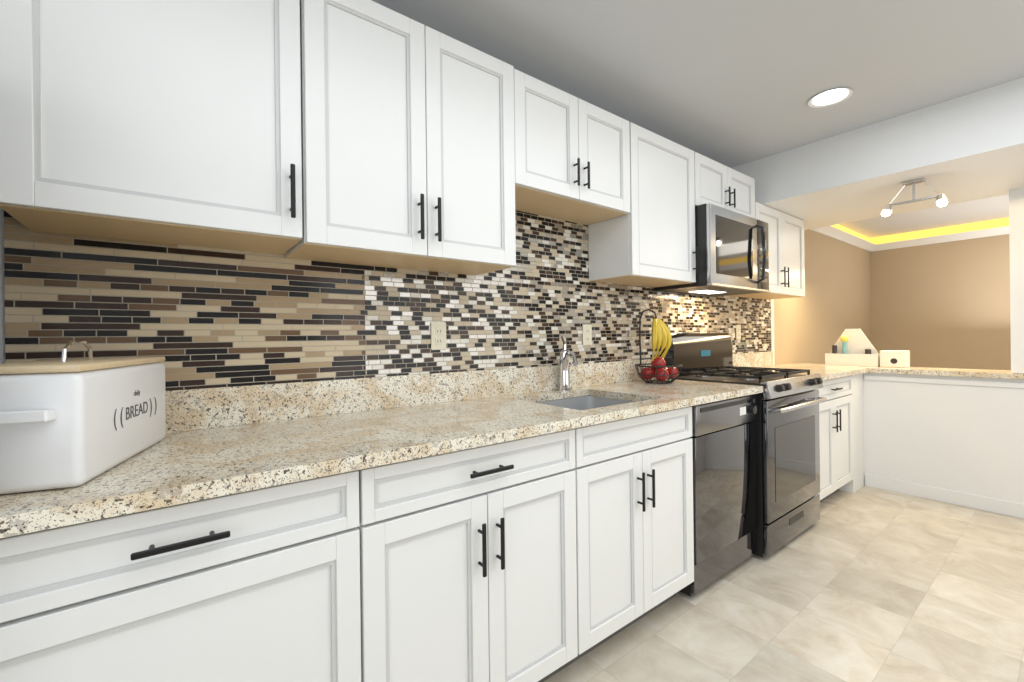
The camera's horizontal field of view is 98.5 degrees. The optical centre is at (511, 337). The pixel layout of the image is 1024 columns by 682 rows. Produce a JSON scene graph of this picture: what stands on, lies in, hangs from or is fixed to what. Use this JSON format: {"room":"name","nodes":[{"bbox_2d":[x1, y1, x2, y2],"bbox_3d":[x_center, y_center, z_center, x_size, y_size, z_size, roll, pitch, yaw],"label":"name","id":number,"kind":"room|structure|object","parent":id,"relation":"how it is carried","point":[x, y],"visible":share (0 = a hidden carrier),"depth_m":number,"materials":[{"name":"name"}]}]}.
{"room":"kitchen","nodes":[
{"label":"kitchen","id":0,"kind":"room"},
{"bbox_2d":[0,207,870,364],"bbox_3d":[0.769,-0.089,2.769,9.800,2.560,0.100,-1,0,-38],"label":"wall","id":1,"kind":"structure","parent":0,"point":[822,315],"depth_m":4.59,"materials":[{"name":"beige paint"}]},
{"bbox_2d":[0,0,302,254],"bbox_3d":[-0.920,-0.671,1.194,0.593,0.780,0.321,-1,0,-38],"label":"upper cabinet","id":2,"kind":"object","parent":1,"relation":"attached to","point":[177,122],"visible":1,"depth_m":1.09,"materials":[{"name":"white wood"}]},
{"bbox_2d":[4,210,770,390],"bbox_3d":[0.481,-0.308,2.480,4.465,0.895,0.008,-1,0,-38],"label":"tile backsplash","id":3,"kind":"structure","parent":1,"relation":"attached to","point":[196,317],"depth_m":1.57,"materials":[{"name":"tile"}]},
{"bbox_2d":[431,322,445,349],"bbox_3d":[-0.308,-0.006,1.859,0.072,0.116,0.007,-1,0,-38],"label":"electrical outlet","id":4,"kind":"object","parent":3,"relation":"attached to","point":[438,335],"visible":1,"depth_m":1.86,"materials":[{"name":"beige plastic"}]},
{"bbox_2d":[582,324,591,345],"bbox_3d":[0.412,-0.015,2.414,0.072,0.116,0.007,-1,0,-38],"label":"electrical outlet","id":5,"kind":"object","parent":3,"relation":"attached to","point":[587,334],"visible":1,"depth_m":2.41,"materials":[{"name":"beige plastic"}]},
{"bbox_2d":[736,325,740,339],"bbox_3d":[1.783,-0.041,3.470,0.072,0.116,0.007,-1,0,-38],"label":"electrical outlet","id":6,"kind":"object","parent":3,"relation":"attached to","point":[738,332],"visible":1,"depth_m":3.46,"materials":[{"name":"beige plastic"}]},
{"bbox_2d":[285,0,515,274],"bbox_3d":[-0.373,-0.672,1.609,0.771,0.792,0.331,-1,0,-38],"label":"upper cabinet","id":7,"kind":"object","parent":1,"relation":"attached to","point":[407,143],"visible":1,"depth_m":1.46,"materials":[{"name":"white wood"}]},
{"bbox_2d":[514,69,629,224],"bbox_3d":[0.221,-0.845,2.074,0.733,0.460,0.321,-1,0,-38],"label":"upper cabinet","id":8,"kind":"object","parent":1,"relation":"attached to","point":[572,158],"visible":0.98,"depth_m":1.96,"materials":[{"name":"white wood"}]},
{"bbox_2d":[588,122,698,287],"bbox_3d":[0.751,-0.698,2.482,0.592,0.767,0.321,-1,0,-38],"label":"upper cabinet","id":9,"kind":"object","parent":1,"relation":"attached to","point":[648,240],"visible":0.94,"depth_m":2.36,"materials":[{"name":"white wood"}]},
{"bbox_2d":[694,152,754,217],"bbox_3d":[1.289,-0.930,2.898,0.764,0.315,0.321,-1,0,-38],"label":"upper cabinet","id":10,"kind":"object","parent":1,"relation":"attached to","point":[722,185],"visible":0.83,"depth_m":2.76,"materials":[{"name":"white wood"}]},
{"bbox_2d":[654,203,769,296],"bbox_3d":[1.329,-0.534,2.852,0.756,0.470,0.434,-1,0,-38],"label":"over-the-range microwave","id":11,"kind":"object","parent":10,"relation":"attached to","point":[733,253],"visible":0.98,"depth_m":2.66,"materials":[{"name":"silver metal"}]},
{"bbox_2d":[728,202,804,299],"bbox_3d":[1.942,-0.632,3.398,0.864,0.618,0.321,-1,0,-38],"label":"upper cabinet","id":12,"kind":"object","parent":1,"relation":"attached to","point":[786,256],"visible":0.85,"depth_m":3.33,"materials":[{"name":"white wood"}]},
{"bbox_2d":[771,299,774,364],"bbox_3d":[2.272,-0.351,3.858,0.055,1.187,0.011,-1,0,-38],"label":"trim","id":13,"kind":"structure","parent":1,"relation":"attached to","point":[772,324],"depth_m":3.85,"materials":[{"name":"white wood"}]},
{"bbox_2d":[809,226,875,251],"bbox_3d":[3.528,-1.124,4.792,2.580,0.075,0.075,-1,0,-38],"label":"crown molding","id":14,"kind":"structure","parent":1,"relation":"attached to","point":[841,235],"depth_m":4.96,"materials":[{"name":"white wood"}]},
{"bbox_2d":[372,0,1023,237],"bbox_3d":[2.006,-1.284,1.145,9.600,0.080,4.000,-1,0,-38],"label":"ceiling","id":15,"kind":"structure","parent":0,"point":[731,83],"depth_m":1.98,"materials":[{"name":"white paint"}]},
{"bbox_2d":[808,88,852,107],"bbox_3d":[1.665,-1.256,2.309,0.194,0.006,0.194,-1,0,-38],"label":"recessed light","id":16,"kind":"object","parent":15,"relation":"in","point":[830,97],"visible":1,"depth_m":2.31,"materials":[{"name":"white plastic"}]},
{"bbox_2d":[831,218,1008,243],"bbox_3d":[4.756,-1.226,3.262,2.660,0.100,4.000,-1,0,-38],"label":"strip light","id":17,"kind":"object","parent":15,"relation":"attached to","point":[996,223],"visible":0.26,"depth_m":5.13,"materials":[{"name":"yellow plastic"}]},
{"bbox_2d":[544,485,1023,681],"bbox_3d":[2.036,1.206,1.145,9.800,0.060,4.200,-1,0,-38],"label":"floor","id":18,"kind":"structure","parent":0,"point":[864,583],"depth_m":1.91,"materials":[{"name":"tile"}]},
{"bbox_2d":[0,470,360,681],"bbox_3d":[-0.807,0.766,1.080,0.685,0.888,0.637,-1,0,-38],"label":"base cabinet","id":19,"kind":"object","parent":18,"relation":"on","point":[260,585],"visible":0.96,"depth_m":0.87,"materials":[{"name":"white wood"}]},
{"bbox_2d":[358,429,577,681],"bbox_3d":[-0.242,0.759,1.515,0.736,0.888,0.637,-1,0,-38],"label":"base cabinet","id":20,"kind":"object","parent":18,"relation":"on","point":[468,566],"visible":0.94,"depth_m":1.25,"materials":[{"name":"white wood"}]},
{"bbox_2d":[534,395,693,670],"bbox_3d":[0.342,0.748,1.965,0.736,0.896,0.637,-1,0,-38],"label":"base cabinet","id":21,"kind":"object","parent":18,"relation":"on","point":[634,525],"visible":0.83,"depth_m":1.71,"materials":[{"name":"white wood"}]},
{"bbox_2d":[0,365,867,537],"bbox_3d":[0.742,0.278,2.275,4.617,0.033,0.640,-1,0,-38],"label":"countertop","id":22,"kind":"structure","parent":21,"relation":"on","point":[174,468],"depth_m":1.16,"materials":[{"name":"stone"}]},
{"bbox_2d":[0,341,165,493],"bbox_3d":[-0.962,0.144,0.973,0.196,0.274,0.459,-1,0,-21],"label":"bread box","id":23,"kind":"object","parent":22,"relation":"on","point":[65,422],"visible":1,"depth_m":0.82,"materials":[{"name":"white metal"}]},
{"bbox_2d":[165,351,772,432],"bbox_3d":[0.492,0.202,2.474,4.465,0.124,0.020,-1,0,-38],"label":"backsplash","id":24,"kind":"structure","parent":22,"relation":"on","point":[198,409],"depth_m":1.67,"materials":[{"name":"stone"}]},
{"bbox_2d":[558,335,577,390],"bbox_3d":[0.280,0.126,2.147,0.155,0.279,0.228,-1,0,-38],"label":"faucet","id":25,"kind":"object","parent":22,"relation":"on","point":[564,376],"visible":1,"depth_m":2.21,"materials":[{"name":"silver metal"}]},
{"bbox_2d":[635,309,682,383],"bbox_3d":[0.841,0.044,2.539,0.265,0.430,0.265,-1,0,-38],"label":"fruit basket","id":26,"kind":"object","parent":22,"relation":"on","point":[659,369],"visible":1,"depth_m":2.50,"materials":[{"name":"metal"}]},
{"bbox_2d":[680,394,756,596],"bbox_3d":[0.889,0.736,2.372,0.602,0.867,0.604,-1,0,-38],"label":"dishwasher","id":27,"kind":"object","parent":18,"relation":"on","point":[723,437],"visible":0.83,"depth_m":2.12,"materials":[{"name":"grey metal"}]},
{"bbox_2d":[662,332,826,557],"bbox_3d":[1.464,0.560,2.763,0.754,1.205,0.688,-1,0,-38],"label":"gas range","id":28,"kind":"object","parent":18,"relation":"on","point":[788,458],"visible":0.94,"depth_m":2.53,"materials":[{"name":"silver metal"}]},
{"bbox_2d":[815,373,863,501],"bbox_3d":[2.172,0.730,3.374,1.090,0.888,0.637,-1,0,-38],"label":"base cabinet","id":29,"kind":"object","parent":18,"relation":"on","point":[841,430],"visible":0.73,"depth_m":3.19,"materials":[{"name":"white wood"}]},
{"bbox_2d":[870,234,1010,369],"bbox_3d":[5.893,-0.150,4.065,0.100,2.560,4.100,-1,0,-38],"label":"wall","id":30,"kind":"structure","parent":0,"point":[942,305],"depth_m":5.11,"materials":[{"name":"beige paint"}]},
{"bbox_2d":[872,226,1008,251],"bbox_3d":[5.781,-1.151,4.051,0.075,0.075,4.000,-1,0,-38],"label":"crown molding","id":31,"kind":"structure","parent":30,"relation":"attached to","point":[1004,230],"depth_m":5.07,"materials":[{"name":"white wood"}]},
{"bbox_2d":[863,188,1023,503],"bbox_3d":[3.677,-0.054,2.420,0.140,2.420,4.000,-1,0,-38],"label":"wall","id":32,"kind":"structure","parent":0,"point":[965,439],"depth_m":3.06,"materials":[{"name":"white paint"}]},
{"bbox_2d":[732,77,1023,229],"bbox_3d":[2.978,-1.115,2.459,1.140,0.320,3.100,-1,0,-38],"label":"header","id":33,"kind":"object","parent":32,"relation":"attached to","point":[968,147],"visible":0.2,"depth_m":2.64,"materials":[{"name":"white paint"}]},
{"bbox_2d":[881,178,947,216],"bbox_3d":[2.422,-0.853,2.660,0.077,0.191,0.301,-1,0,-38],"label":"spotlight fixture","id":34,"kind":"object","parent":33,"relation":"attached to","point":[941,200],"visible":1,"depth_m":2.66,"materials":[{"name":"silver metal"}]},
{"bbox_2d":[780,363,1023,378],"bbox_3d":[3.463,0.245,2.820,0.356,0.033,3.098,-1,0,-38],"label":"countertop","id":35,"kind":"structure","parent":32,"relation":"on","point":[1007,374],"depth_m":3.16,"materials":[{"name":"stone"}]},
{"bbox_2d":[825,329,909,367],"bbox_3d":[2.929,0.079,3.655,0.140,0.310,0.530,-1,0,-38],"label":"organizer","id":36,"kind":"object","parent":35,"relation":"on","point":[852,347],"visible":1,"depth_m":3.66,"materials":[{"name":"white wood"}]},
{"bbox_2d":[864,375,1023,518],"bbox_3d":[3.536,0.722,2.488,0.014,0.872,2.490,-1,0,-38],"label":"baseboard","id":37,"kind":"structure","parent":32,"relation":"attached to","point":[998,506],"depth_m":3.10,"materials":[{"name":"white wood"}]}
]}

